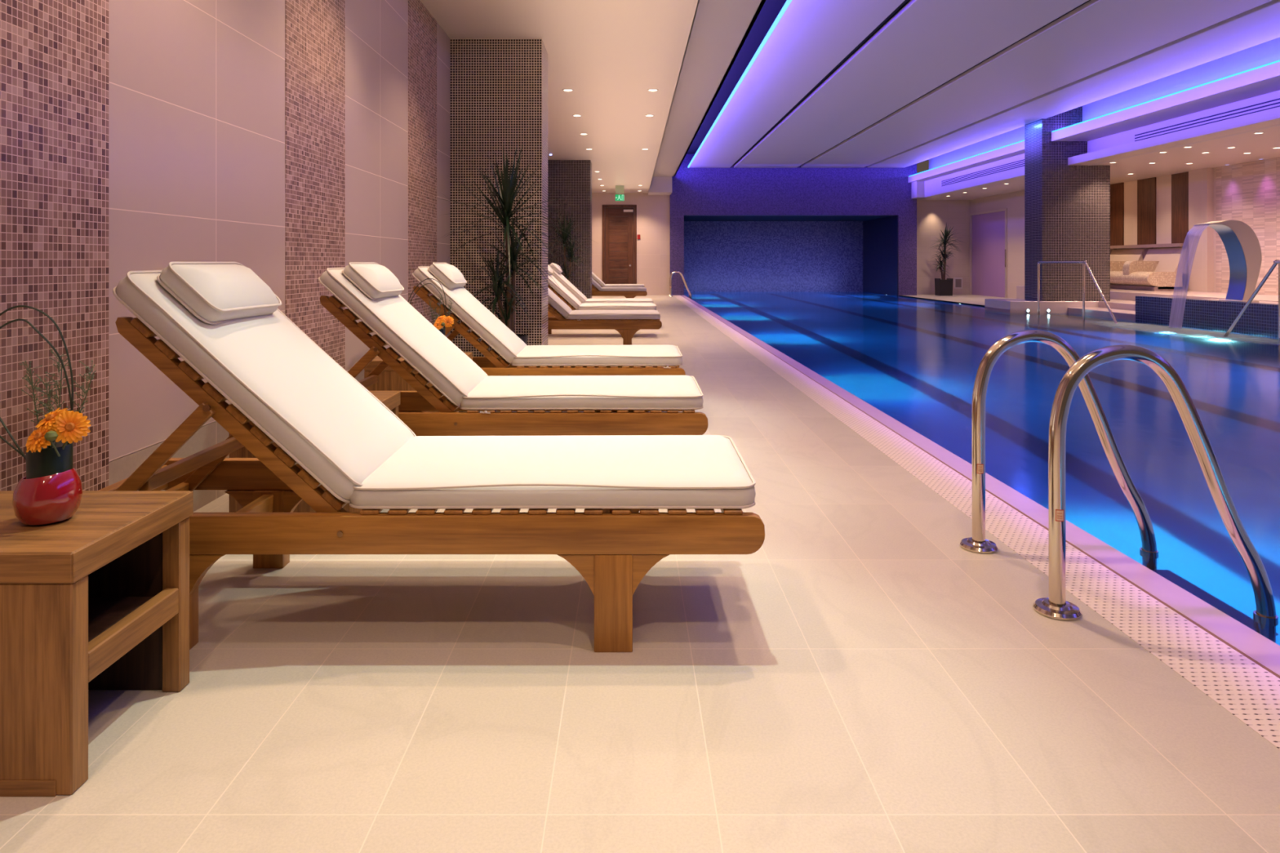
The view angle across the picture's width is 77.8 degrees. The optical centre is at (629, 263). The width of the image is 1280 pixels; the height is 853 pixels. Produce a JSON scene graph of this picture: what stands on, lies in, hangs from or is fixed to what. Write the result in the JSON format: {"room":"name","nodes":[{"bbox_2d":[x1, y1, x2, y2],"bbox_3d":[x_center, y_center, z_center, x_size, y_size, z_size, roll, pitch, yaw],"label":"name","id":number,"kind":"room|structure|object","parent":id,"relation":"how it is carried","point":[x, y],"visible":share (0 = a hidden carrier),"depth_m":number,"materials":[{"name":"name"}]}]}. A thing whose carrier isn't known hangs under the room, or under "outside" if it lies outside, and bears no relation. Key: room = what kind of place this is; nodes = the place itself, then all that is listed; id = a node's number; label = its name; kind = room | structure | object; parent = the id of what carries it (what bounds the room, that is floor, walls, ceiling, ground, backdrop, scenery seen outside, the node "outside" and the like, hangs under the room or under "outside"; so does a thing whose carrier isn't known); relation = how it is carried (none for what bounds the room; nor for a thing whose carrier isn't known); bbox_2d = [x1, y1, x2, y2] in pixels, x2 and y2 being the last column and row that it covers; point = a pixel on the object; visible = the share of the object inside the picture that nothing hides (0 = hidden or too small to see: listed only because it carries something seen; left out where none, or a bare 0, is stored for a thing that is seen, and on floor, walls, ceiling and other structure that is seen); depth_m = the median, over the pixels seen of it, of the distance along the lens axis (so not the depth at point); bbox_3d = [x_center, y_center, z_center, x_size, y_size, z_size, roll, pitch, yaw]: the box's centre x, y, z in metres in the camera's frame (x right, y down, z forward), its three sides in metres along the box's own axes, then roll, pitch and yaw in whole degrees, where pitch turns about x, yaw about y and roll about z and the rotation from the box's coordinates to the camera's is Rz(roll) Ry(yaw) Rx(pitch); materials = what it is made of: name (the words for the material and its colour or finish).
{"room":"indoor swimming pool","nodes":[
{"label":"indoor swimming pool","id":0,"kind":"room"},
{"bbox_2d":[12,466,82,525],"bbox_3d":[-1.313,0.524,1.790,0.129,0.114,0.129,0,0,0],"label":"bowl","id":1,"kind":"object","parent":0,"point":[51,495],"depth_m":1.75,"materials":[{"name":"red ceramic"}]},
{"bbox_2d":[0,0,450,511],"bbox_3d":[-2.003,-0.879,11.800,0.253,4.100,29.600,0,0,0],"label":"wall","id":2,"kind":"structure","parent":0,"point":[54,54],"depth_m":2.76,"materials":[{"name":"tile"}]},
{"bbox_2d":[108,0,285,461],"bbox_3d":[-1.882,-0.817,3.592,0.004,3.065,1.470,0,0,0],"label":"wall tile","id":3,"kind":"structure","parent":2,"relation":"attached to","point":[197,88],"depth_m":3.33,"materials":[{"name":"tile"}]},
{"bbox_2d":[345,0,408,371],"bbox_3d":[-1.882,-0.817,5.973,0.004,3.065,1.493,0,0,0],"label":"wall tile","id":4,"kind":"structure","parent":2,"relation":"attached to","point":[376,31],"depth_m":5.85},
{"bbox_2d":[436,22,450,328],"bbox_3d":[-1.882,-0.817,8.015,0.004,3.065,0.610,0,0,0],"label":"wall tile","id":5,"kind":"structure","parent":2,"relation":"attached to","point":[443,41],"depth_m":8.01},
{"bbox_2d":[450,38,547,356],"bbox_3d":[-1.400,-0.639,8.600,0.960,3.420,0.600,0,0,0],"label":"column","id":6,"kind":"structure","parent":0,"point":[499,86],"depth_m":8.30,"materials":[{"name":"tile"}]},
{"bbox_2d":[420,0,699,193],"bbox_3d":[-0.630,-2.599,11.800,2.500,0.500,29.600,0,0,0],"label":"ceiling","id":7,"kind":"structure","parent":0,"point":[610,53],"depth_m":9.28,"materials":[{"name":"beige paint"}]},
{"bbox_2d":[547,160,591,298],"bbox_3d":[-1.390,-0.639,18.395,0.980,3.420,0.710,0,0,0],"label":"column","id":8,"kind":"structure","parent":0,"point":[572,179],"depth_m":18.04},
{"bbox_2d":[591,193,670,295],"bbox_3d":[-0.272,-1.029,26.750,3.216,4.200,0.300,0,0,0],"label":"wall","id":9,"kind":"structure","parent":0,"point":[653,211],"depth_m":26.60,"materials":[{"name":"beige paint"}]},
{"bbox_2d":[602,204,636,284],"bbox_3d":[-0.356,-0.444,26.675,1.158,3.030,0.250,0,0,0],"label":"door","id":10,"kind":"structure","parent":9,"relation":"in","point":[617,220],"depth_m":26.63,"materials":[{"name":"brown wood"}]},
{"bbox_2d":[0,295,1279,852],"bbox_3d":[-0.225,1.146,11.800,3.310,0.150,29.600,0,0,0],"label":"floor","id":11,"kind":"structure","parent":0,"point":[862,679],"depth_m":1.91,"materials":[{"name":"tile"}]},
{"bbox_2d":[0,490,193,796],"bbox_3d":[-1.397,0.826,1.809,0.562,0.490,0.438,0,0,0],"label":"side table","id":12,"kind":"object","parent":11,"relation":"on","point":[97,597],"visible":0.98,"depth_m":1.65,"materials":[{"name":"brown wood"}]},
{"bbox_2d":[12,440,82,525],"bbox_3d":[-1.313,0.495,1.790,0.129,0.171,0.129,0,0,0],"label":"flower vase","id":13,"kind":"object","parent":12,"relation":"on","point":[51,491],"visible":0.94,"depth_m":1.75,"materials":[{"name":"red ceramic"}]},
{"bbox_2d":[19,360,45,427],"bbox_3d":[-1.357,0.331,1.803,0.067,0.221,0.042,0,0,0],"label":"sprig","id":14,"kind":"object","parent":13,"relation":"in","point":[28,368],"visible":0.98,"depth_m":1.80,"materials":[{"name":"green"}]},
{"bbox_2d":[0,318,71,459],"bbox_3d":[-1.378,0.293,1.790,0.214,0.338,0.047,0,0,0],"label":"reed","id":15,"kind":"object","parent":13,"relation":"in","point":[19,319],"visible":0.78,"depth_m":1.79,"materials":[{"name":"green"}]},
{"bbox_2d":[0,305,73,457],"bbox_3d":[-1.382,0.278,1.782,0.245,0.369,0.032,0,0,-3],"label":"reed","id":16,"kind":"object","parent":13,"relation":"in","point":[16,306],"visible":0.84,"depth_m":1.79,"materials":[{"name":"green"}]},
{"bbox_2d":[26,425,55,453],"bbox_3d":[-1.296,0.398,1.747,0.074,0.089,0.050,0,0,35],"label":"flower","id":17,"kind":"object","parent":13,"relation":"in","point":[36,441],"visible":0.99,"depth_m":1.74,"materials":[{"name":"orange plant"}]},
{"bbox_2d":[33,373,59,442],"bbox_3d":[-1.332,0.347,1.814,0.051,0.188,0.041,0,0,0],"label":"sprig","id":18,"kind":"object","parent":13,"relation":"in","point":[49,402],"visible":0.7,"depth_m":1.81,"materials":[{"name":"green"}]},
{"bbox_2d":[44,430,60,456],"bbox_3d":[-1.266,0.398,1.742,0.025,0.063,0.039,0,0,0],"label":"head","id":19,"kind":"object","parent":13,"relation":"in","point":[51,436],"visible":1,"depth_m":1.73},
{"bbox_2d":[35,407,70,448],"bbox_3d":[-1.292,0.384,1.775,0.071,0.116,0.064,0,0,0],"label":"flower","id":20,"kind":"object","parent":13,"relation":"in","point":[50,420],"visible":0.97,"depth_m":1.76,"materials":[{"name":"orange plant"}]},
{"bbox_2d":[41,348,71,445],"bbox_3d":[-1.305,0.318,1.810,0.049,0.247,0.043,0,0,0],"label":"sprig","id":21,"kind":"object","parent":13,"relation":"in","point":[51,351],"visible":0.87,"depth_m":1.81,"materials":[{"name":"green"}]},
{"bbox_2d":[50,409,90,449],"bbox_3d":[-1.247,0.384,1.766,0.080,0.117,0.043,0,0,0],"label":"flower","id":22,"kind":"object","parent":13,"relation":"in","point":[73,425],"visible":1,"depth_m":1.76,"materials":[{"name":"orange plant"}]},
{"bbox_2d":[68,360,96,413],"bbox_3d":[-1.256,0.331,1.811,0.071,0.221,0.042,0,0,0],"label":"sprig","id":23,"kind":"object","parent":13,"relation":"in","point":[94,365],"visible":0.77,"depth_m":1.81,"materials":[{"name":"green"}]},
{"bbox_2d":[88,596,153,642],"bbox_3d":[-1.408,0.846,1.817,0.520,0.020,0.342,0,0,0],"label":"shelf","id":24,"kind":"object","parent":12,"relation":"attached to","point":[104,612],"depth_m":1.91,"materials":[{"name":"brown wood"}]},
{"bbox_2d":[228,391,400,512],"bbox_3d":[-1.325,0.826,3.389,0.562,0.490,0.438,0,0,0],"label":"side table","id":25,"kind":"object","parent":11,"relation":"on","point":[391,399],"visible":0.16,"depth_m":3.17,"materials":[{"name":"brown wood"}]},
{"bbox_2d":[364,352,472,412],"bbox_3d":[-1.309,0.826,4.959,0.562,0.490,0.438,0,0,0],"label":"side table","id":26,"kind":"object","parent":11,"relation":"on","point":[388,380],"visible":0.07,"depth_m":4.74,"materials":[{"name":"brown wood"}]},
{"bbox_2d":[98,262,764,652],"bbox_3d":[-0.658,0.533,2.507,2.060,1.076,0.666,0,0,0],"label":"sun lounger","id":27,"kind":"object","parent":11,"relation":"on","point":[228,327],"visible":0.99,"depth_m":2.21,"materials":[{"name":"fabric"}]},
{"bbox_2d":[160,264,278,321],"bbox_3d":[-1.257,0.075,2.480,0.213,0.092,0.448,42,0,0],"label":"pillow","id":28,"kind":"object","parent":27,"relation":"on","point":[224,286],"depth_m":2.35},
{"bbox_2d":[115,273,413,500],"bbox_3d":[-1.089,0.340,2.510,0.908,0.097,0.628,42,0,0],"label":"cushion","id":29,"kind":"object","parent":27,"relation":"on","point":[268,353],"depth_m":2.29,"materials":[{"name":"fabric"}]},
{"bbox_2d":[350,435,755,506],"bbox_3d":[-0.219,0.639,2.510,1.150,0.087,0.628,0,0,0],"label":"seat cushion","id":30,"kind":"object","parent":27,"relation":"on","point":[408,470],"depth_m":2.29,"materials":[{"name":"white fabric"}]},
{"bbox_2d":[432,143,583,356],"bbox_3d":[-1.117,-0.044,7.642,1.460,2.229,1.278,0,0,0],"label":"potted plant","id":31,"kind":"object","parent":11,"relation":"on","point":[507,195],"visible":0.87,"depth_m":7.71,"materials":[{"name":"green plant"}]},
{"bbox_2d":[318,262,707,435],"bbox_3d":[-0.668,0.533,3.997,2.060,1.076,0.667,0,0,0],"label":"sun lounger","id":32,"kind":"object","parent":11,"relation":"on","point":[611,405],"visible":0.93,"depth_m":3.69,"materials":[{"name":"white fabric"}]},
{"bbox_2d":[343,263,402,298],"bbox_3d":[-1.267,0.075,3.970,0.213,0.092,0.448,42,0,0],"label":"pillow","id":33,"kind":"object","parent":32,"relation":"on","point":[381,277],"depth_m":3.81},
{"bbox_2d":[320,269,487,405],"bbox_3d":[-1.099,0.340,4.000,0.908,0.097,0.628,42,0,0],"label":"cushion","id":34,"kind":"object","parent":32,"relation":"on","point":[396,312],"depth_m":3.75,"materials":[{"name":"fabric"}]},
{"bbox_2d":[460,375,703,408],"bbox_3d":[-0.229,0.639,4.000,1.150,0.087,0.628,0,0,0],"label":"seat cushion","id":35,"kind":"object","parent":32,"relation":"on","point":[480,391],"depth_m":3.75,"materials":[{"name":"white fabric"}]},
{"bbox_2d":[412,262,685,376],"bbox_3d":[-0.662,0.533,5.577,2.060,1.076,0.667,0,0,0],"label":"sun lounger","id":36,"kind":"object","parent":11,"relation":"on","point":[517,358],"visible":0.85,"depth_m":5.29,"materials":[{"name":"white fabric"}]},
{"bbox_2d":[428,263,466,288],"bbox_3d":[-1.261,0.075,5.550,0.213,0.092,0.448,42,0,0],"label":"pillow","id":37,"kind":"object","parent":36,"relation":"on","point":[451,271],"depth_m":5.37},
{"bbox_2d":[413,267,526,363],"bbox_3d":[-1.093,0.340,5.580,0.908,0.097,0.628,42,0,0],"label":"cushion","id":38,"kind":"object","parent":36,"relation":"on","point":[460,295],"depth_m":5.31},
{"bbox_2d":[511,344,682,364],"bbox_3d":[-0.223,0.639,5.580,1.150,0.087,0.628,0,0,0],"label":"seat cushion","id":39,"kind":"object","parent":36,"relation":"on","point":[522,354],"depth_m":5.30,"materials":[{"name":"white fabric"}]},
{"bbox_2d":[547,209,591,299],"bbox_3d":[-1.271,-0.068,17.325,1.179,2.279,1.379,0,0,0],"label":"potted plant","id":40,"kind":"object","parent":11,"relation":"on","point":[564,237],"visible":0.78,"depth_m":17.39,"materials":[{"name":"green plant"}]},
{"bbox_2d":[548,262,653,308],"bbox_3d":[-0.630,0.533,13.327,2.060,1.076,0.666,0,0,0],"label":"sun lounger","id":41,"kind":"object","parent":11,"relation":"on","point":[557,274],"visible":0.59,"depth_m":13.04,"materials":[{"name":"white fabric"}]},
{"bbox_2d":[551,267,586,302],"bbox_3d":[-1.061,0.340,13.330,0.908,0.097,0.628,42,0,0],"label":"cushion","id":42,"kind":"object","parent":41,"relation":"on","point":[553,274],"depth_m":13.02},
{"bbox_2d":[584,297,653,302],"bbox_3d":[-0.191,0.639,13.330,1.150,0.087,0.628,0,0,0],"label":"seat cushion","id":43,"kind":"object","parent":41,"relation":"on","point":[592,300],"depth_m":13.04,"materials":[{"name":"white fabric"}]},
{"bbox_2d":[547,265,656,333],"bbox_3d":[-0.630,0.533,11.727,2.060,1.076,0.666,0,0,0],"label":"sun lounger","id":44,"kind":"object","parent":11,"relation":"on","point":[567,297],"visible":0.49,"depth_m":11.44,"materials":[{"name":"white fabric"}]},
{"bbox_2d":[547,274,581,309],"bbox_3d":[-1.061,0.340,11.730,0.908,0.097,0.628,42,0,0],"label":"cushion","id":45,"kind":"object","parent":44,"relation":"on","point":[562,287],"depth_m":11.44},
{"bbox_2d":[577,302,656,310],"bbox_3d":[-0.191,0.639,11.730,1.150,0.087,0.628,0,0,0],"label":"seat cushion","id":46,"kind":"object","parent":44,"relation":"on","point":[584,306],"depth_m":11.42,"materials":[{"name":"white fabric"}]},
{"bbox_2d":[547,287,662,345],"bbox_3d":[-0.643,0.533,9.947,2.060,1.076,0.667,0,0,0],"label":"sun lounger","id":47,"kind":"object","parent":11,"relation":"on","point":[627,323],"visible":0.57,"depth_m":9.64,"materials":[{"name":"white fabric"}]},
{"bbox_2d":[547,287,572,317],"bbox_3d":[-1.074,0.340,9.950,0.908,0.097,0.628,42,0,0],"label":"cushion","id":48,"kind":"object","parent":47,"relation":"on","point":[550,293],"depth_m":9.67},
{"bbox_2d":[566,309,660,318],"bbox_3d":[-0.204,0.639,9.950,1.150,0.087,0.628,0,0,0],"label":"seat cushion","id":49,"kind":"object","parent":47,"relation":"on","point":[642,313],"depth_m":9.64,"materials":[{"name":"white fabric"}]},
{"bbox_2d":[591,271,644,290],"bbox_3d":[-0.610,0.533,22.527,2.060,1.076,0.666,0,0,0],"label":"sun lounger","id":50,"kind":"object","parent":11,"relation":"on","point":[594,277],"visible":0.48,"depth_m":22.22,"materials":[{"name":"white fabric"}]},
{"bbox_2d":[591,271,604,286],"bbox_3d":[-1.041,0.340,22.530,0.908,0.097,0.628,42,0,0],"label":"cushion","id":51,"kind":"object","parent":50,"relation":"on","point":[596,277],"depth_m":22.22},
{"bbox_2d":[591,277,647,297],"bbox_3d":[-0.610,0.533,19.727,2.060,1.076,0.666,0,0,0],"label":"sun lounger","id":52,"kind":"object","parent":11,"relation":"on","point":[628,292],"visible":0.63,"depth_m":19.41,"materials":[{"name":"white fabric"}]},
{"bbox_2d":[600,287,646,291],"bbox_3d":[-0.171,0.639,19.730,1.150,0.087,0.628,0,0,0],"label":"seat cushion","id":53,"kind":"object","parent":52,"relation":"on","point":[602,289],"depth_m":19.42,"materials":[{"name":"white fabric"}]},
{"bbox_2d":[668,271,692,297],"bbox_3d":[1.629,1.085,25.674,0.766,1.671,0.680,0,0,0],"label":"pool ladder","id":54,"kind":"object","parent":11,"relation":"attached to","point":[673,272],"visible":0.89,"depth_m":25.38,"materials":[{"name":"silver metal"}]},
{"bbox_2d":[673,295,1279,749],"bbox_3d":[1.555,1.145,11.800,0.250,0.151,29.600,0,0,0],"label":"drain grating","id":55,"kind":"object","parent":11,"relation":"on","point":[1245,689],"visible":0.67,"depth_m":2.58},
{"bbox_2d":[960,329,1278,626],"bbox_3d":[1.629,1.085,2.711,0.766,1.671,0.680,0,0,0],"label":"pool ladder","id":56,"kind":"object","parent":11,"relation":"attached to","point":[1055,606],"visible":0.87,"depth_m":2.43,"materials":[{"name":"silver metal"}]},
{"bbox_2d":[648,176,671,195],"bbox_3d":[0.980,-2.609,26.100,0.760,0.640,1.000,0,0,0],"label":"soffit bulkhead","id":57,"kind":"object","parent":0,"point":[660,185],"visible":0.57,"depth_m":25.60,"materials":[{"name":"white paint"}]},
{"bbox_2d":[649,0,765,186],"bbox_3d":[1.028,-2.679,11.300,0.837,0.660,28.600,0,0,0],"label":"ceiling","id":58,"kind":"structure","parent":0,"point":[720,28],"depth_m":11.34,"materials":[{"name":"beige paint"}]},
{"bbox_2d":[684,221,862,292],"bbox_3d":[5.385,-0.414,30.525,7.170,3.030,0.150,0,0,0],"label":"wall","id":59,"kind":"structure","parent":0,"point":[720,256],"depth_m":30.45,"materials":[{"name":"tile"}]},
{"bbox_2d":[684,215,893,221],"bbox_3d":[5.385,-1.669,28.775,7.170,0.120,3.650,0,0,0],"label":"ceiling","id":60,"kind":"structure","parent":0,"point":[686,218],"depth_m":28.48,"materials":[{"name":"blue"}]},
{"bbox_2d":[670,154,916,296],"bbox_3d":[5.458,-1.289,28.550,8.244,4.780,4.100,0,0,0],"label":"wall","id":61,"kind":"structure","parent":0,"point":[695,191],"depth_m":26.50,"materials":[{"name":"blue tile"}]},
{"bbox_2d":[688,0,904,167],"bbox_3d":[2.650,-3.224,11.750,1.380,0.070,29.500,0,0,0],"label":"ceiling panel","id":62,"kind":"object","parent":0,"point":[811,37],"visible":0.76,"depth_m":12.70,"materials":[{"name":"white paint"}]},
{"bbox_2d":[687,0,791,168],"bbox_3d":[1.942,-3.205,11.725,0.034,0.048,29.450,0,0,0],"label":"light strip","id":63,"kind":"object","parent":62,"relation":"attached to","point":[787,3],"visible":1,"depth_m":12.81,"materials":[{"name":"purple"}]},
{"bbox_2d":[732,0,908,165],"bbox_3d":[5.635,-3.279,11.750,4.580,0.020,29.500,0,0,0],"label":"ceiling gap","id":64,"kind":"structure","parent":0,"point":[904,2],"depth_m":13.11,"materials":[{"name":"black"}]},
{"bbox_2d":[862,214,898,296],"bbox_3d":[8.955,-0.254,28.505,0.030,2.710,3.990,0,0,0],"label":"wall","id":65,"kind":"structure","parent":0,"point":[881,235],"depth_m":28.23,"materials":[{"name":"tile"}]},
{"bbox_2d":[686,0,1090,154],"bbox_3d":[5.750,-3.714,11.800,8.900,0.130,29.600,0,0,0],"label":"ceiling","id":66,"kind":"structure","parent":0,"point":[771,9],"depth_m":14.30,"materials":[{"name":"black"}]},
{"bbox_2d":[733,0,1088,167],"bbox_3d":[4.520,-3.224,11.750,2.100,0.070,29.500,0,0,0],"label":"ceiling panel","id":67,"kind":"object","parent":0,"point":[930,43],"visible":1,"depth_m":12.70,"materials":[{"name":"white paint"}]},
{"bbox_2d":[733,0,914,166],"bbox_3d":[3.462,-3.212,11.725,0.014,0.015,29.450,0,0,0],"label":"light strip","id":68,"kind":"object","parent":67,"relation":"attached to","point":[912,1],"visible":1,"depth_m":12.87,"materials":[{"name":"black"}]},
{"bbox_2d":[916,200,969,294],"bbox_3d":[10.690,-0.579,27.300,2.220,3.300,0.200,0,0,0],"label":"wall","id":69,"kind":"structure","parent":0,"point":[932,215],"depth_m":27.20,"materials":[{"name":"paint"}]},
{"bbox_2d":[899,294,1012,306],"bbox_3d":[10.350,1.146,22.800,2.700,0.150,9.000,0,0,0],"label":"deck","id":70,"kind":"object","parent":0,"point":[975,300],"visible":0.29,"depth_m":24.16,"materials":[{"name":"tile"}]},
{"bbox_2d":[930,222,961,295],"bbox_3d":[10.488,-0.147,26.240,1.156,2.437,1.212,0,0,27],"label":"potted plant","id":71,"kind":"object","parent":70,"relation":"on","point":[943,286],"visible":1,"depth_m":26.21,"materials":[{"name":"green plant"}]},
{"bbox_2d":[684,292,1279,645],"bbox_3d":[5.721,1.101,13.750,7.797,0.001,33.500,0,0,0],"label":"pool water","id":72,"kind":"object","parent":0,"point":[915,361],"visible":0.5,"depth_m":6.15,"materials":[{"name":"blue liquid"}]},
{"bbox_2d":[1036,260,1117,323],"bbox_3d":[8.860,0.642,15.734,0.044,1.387,3.000,0,0,0],"label":"stair handrail","id":73,"kind":"object","parent":72,"relation":"in","point":[1084,263],"visible":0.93,"depth_m":15.47,"materials":[{"name":"silver metal"}]},
{"bbox_2d":[1106,322,1267,342],"bbox_3d":[8.900,1.095,12.900,1.360,0.001,4.800,0,0,0],"label":"foam","id":74,"kind":"object","parent":72,"relation":"on","point":[1189,331],"visible":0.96,"depth_m":12.65,"materials":[{"name":"white"}]},
{"bbox_2d":[1168,224,1208,328],"bbox_3d":[9.435,0.227,13.400,0.460,1.755,0.360,0,0,0],"label":"water","id":75,"kind":"object","parent":72,"relation":"on","point":[1190,243],"visible":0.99,"depth_m":13.40,"materials":[{"name":"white liquid"}]},
{"bbox_2d":[1223,259,1279,343],"bbox_3d":[8.900,0.642,10.510,0.044,1.387,3.113,0,0,0],"label":"stair handrail","id":76,"kind":"object","parent":72,"relation":"in","point":[1276,262],"visible":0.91,"depth_m":11.14,"materials":[{"name":"silver metal"}]},
{"bbox_2d":[969,190,1024,298],"bbox_3d":[11.745,-0.579,23.750,0.210,3.300,7.100,0,0,0],"label":"wall","id":77,"kind":"structure","parent":0,"point":[1014,202],"depth_m":24.13,"materials":[{"name":"paint"}]},
{"bbox_2d":[969,208,1007,297],"bbox_3d":[11.637,-0.309,25.775,0.105,2.760,2.650,0,0,0],"label":"door","id":78,"kind":"structure","parent":77,"relation":"in","point":[988,229],"depth_m":25.83,"materials":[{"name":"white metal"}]},
{"bbox_2d":[800,0,1271,167],"bbox_3d":[6.750,-3.224,11.750,2.100,0.070,29.500,0,0,0],"label":"ceiling panel","id":79,"kind":"object","parent":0,"point":[1095,36],"visible":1,"depth_m":12.70,"materials":[{"name":"white paint"}]},
{"bbox_2d":[984,298,1132,313],"bbox_3d":[9.780,1.254,18.075,2.840,0.833,1.250,0,0,0],"label":"plinth","id":80,"kind":"object","parent":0,"point":[1004,305],"visible":0.22,"depth_m":17.45,"materials":[{"name":"stone"}]},
{"bbox_2d":[1024,106,1110,301],"bbox_3d":[9.840,-1.405,17.885,1.500,4.487,0.770,0,0,0],"label":"column","id":81,"kind":"structure","parent":80,"relation":"on","point":[1067,207],"depth_m":17.50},
{"bbox_2d":[867,0,1279,167],"bbox_3d":[8.550,-3.224,11.750,1.240,0.070,29.500,0,0,0],"label":"ceiling panel","id":82,"kind":"object","parent":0,"point":[1259,24],"visible":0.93,"depth_m":13.54,"materials":[{"name":"white paint"}]},
{"bbox_2d":[907,61,1279,182],"bbox_3d":[9.745,-2.792,11.750,0.910,0.207,29.500,0,0,0],"label":"soffit ledge","id":83,"kind":"object","parent":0,"point":[1265,79],"visible":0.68,"depth_m":14.31,"materials":[{"name":"white paint"}]},
{"bbox_2d":[1051,59,1279,132],"bbox_3d":[9.287,-2.894,7.225,0.025,0.020,20.450,0,0,0],"label":"light strip","id":84,"kind":"object","parent":83,"relation":"attached to","point":[1273,62],"visible":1,"depth_m":13.44,"materials":[{"name":"blue"}]},
{"bbox_2d":[911,89,1279,198],"bbox_3d":[10.039,-2.429,11.756,0.600,0.540,29.511,0,0,-1],"label":"soffit face","id":85,"kind":"structure","parent":0,"point":[930,188],"depth_m":17.42,"materials":[{"name":"white paint"}]},
{"bbox_2d":[941,158,1024,186],"bbox_3d":[9.643,-2.459,21.600,0.012,0.220,6.000,0,0,0],"label":"grille","id":86,"kind":"object","parent":85,"relation":"attached to","point":[1020,163],"visible":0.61,"depth_m":21.54,"materials":[{"name":"metal"}]},
{"bbox_2d":[1133,96,1279,142],"bbox_3d":[10.083,-2.464,8.950,0.012,0.250,13.900,0,0,0],"label":"grille","id":87,"kind":"object","parent":85,"relation":"attached to","point":[1272,103],"visible":0.61,"depth_m":13.76,"materials":[{"name":"metal"}]},
{"bbox_2d":[916,106,1279,199],"bbox_3d":[11.630,-2.245,12.150,3.940,0.168,30.300,0,0,0],"label":"ceiling","id":88,"kind":"structure","parent":0,"point":[1172,162],"depth_m":15.71,"materials":[{"name":"beige paint"}]},
{"bbox_2d":[1067,301,1135,320],"bbox_3d":[10.465,1.254,16.175,1.670,0.835,2.550,0,0,0],"label":"steps","id":89,"kind":"structure","parent":0,"point":[1124,310],"depth_m":16.51,"materials":[{"name":"stone"}]},
{"bbox_2d":[928,36,1279,169],"bbox_3d":[10.040,-3.288,11.750,0.120,0.783,29.500,0,0,0],"label":"wall","id":90,"kind":"structure","parent":0,"point":[1268,51],"depth_m":14.99,"materials":[{"name":"white paint"}]},
{"bbox_2d":[1016,285,1278,302],"bbox_3d":[12.300,0.911,17.600,2.200,0.520,10.800,0,0,0],"label":"platform","id":91,"kind":"object","parent":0,"point":[1115,294],"visible":0.21,"depth_m":17.54,"materials":[{"name":"stone"}]},
{"bbox_2d":[1110,243,1186,290],"bbox_3d":[12.646,0.091,20.750,1.037,1.120,4.300,0,0,0],"label":"tiled bench","id":92,"kind":"object","parent":91,"relation":"on","point":[1149,268],"visible":0.55,"depth_m":19.33,"materials":[{"name":"tile"}]},
{"bbox_2d":[1116,167,1216,292],"bbox_3d":[13.350,-0.729,20.685,0.300,3.000,5.630,0,0,0],"label":"wall","id":93,"kind":"structure","parent":0,"point":[1163,184],"depth_m":19.74,"materials":[{"name":"paint"}]},
{"bbox_2d":[1110,182,1124,245],"bbox_3d":[13.185,-1.317,21.525,0.030,1.695,0.650,0,0,0],"label":"wall panel","id":94,"kind":"object","parent":93,"relation":"attached to","point":[1117,190],"visible":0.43,"depth_m":21.45,"materials":[{"name":"brown wood"}]},
{"bbox_2d":[1137,177,1155,244],"bbox_3d":[13.185,-1.317,20.250,0.030,1.695,0.700,0,0,0],"label":"wall panel","id":95,"kind":"object","parent":93,"relation":"attached to","point":[1146,188],"visible":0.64,"depth_m":20.23,"materials":[{"name":"brown wood"}]},
{"bbox_2d":[1171,171,1188,243],"bbox_3d":[13.185,-1.317,18.980,0.030,1.695,0.640,0,0,0],"label":"wall panel","id":96,"kind":"object","parent":93,"relation":"attached to","point":[1180,181],"visible":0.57,"depth_m":19.00,"materials":[{"name":"brown wood"}]},
{"bbox_2d":[1188,167,1213,292],"bbox_3d":[13.130,-0.749,18.250,0.140,2.840,0.600,0,0,0],"label":"pilaster","id":97,"kind":"object","parent":93,"relation":"attached to","point":[1200,180],"visible":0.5,"depth_m":18.11,"materials":[{"name":"beige tile"}]},
{"bbox_2d":[1135,295,1278,337],"bbox_3d":[9.750,1.546,6.035,0.300,1.850,18.070,0,0,0],"label":"wall","id":98,"kind":"structure","parent":0,"point":[1259,318],"depth_m":13.03,"materials":[{"name":"blue tile"}]},
{"bbox_2d":[1204,298,1278,303],"bbox_3d":[10.525,0.921,5.950,1.350,0.500,17.900,0,0,0],"label":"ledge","id":99,"kind":"object","parent":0,"point":[1268,302],"depth_m":13.85,"materials":[{"name":"tile"}]},
{"bbox_2d":[1194,220,1262,302],"bbox_3d":[10.091,-0.024,13.400,0.861,1.390,0.480,0,0,0],"label":"spout","id":100,"kind":"object","parent":99,"relation":"on","point":[1242,245],"visible":0.89,"depth_m":13.22,"materials":[{"name":"silver metal"}]},
{"bbox_2d":[1216,156,1279,295],"bbox_3d":[13.350,-0.579,7.435,0.300,3.300,20.870,0,0,0],"label":"brick wall","id":101,"kind":"structure","parent":0,"point":[1248,193],"depth_m":16.77,"materials":[{"name":"tile"}]},
{"bbox_3d":[1.761,1.921,13.800,0.122,1.300,33.600,0,0,0],"label":"wall","id":102,"kind":"structure","parent":0,"visible":0},
{"bbox_2d":[680,295,1279,678],"bbox_3d":[1.679,1.120,11.800,0.011,0.102,29.600,0,0,0],"label":"trim","id":103,"kind":"structure","parent":102,"relation":"attached to","point":[993,495],"depth_m":2.81,"materials":[{"name":"pink"}]},
{"bbox_2d":[681,295,1279,675],"bbox_3d":[1.754,1.171,11.800,0.141,0.200,29.600,0,0,0],"label":"pool coping","id":104,"kind":"object","parent":102,"relation":"on","point":[1253,644],"visible":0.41,"depth_m":2.92,"materials":[{"name":"stone"}]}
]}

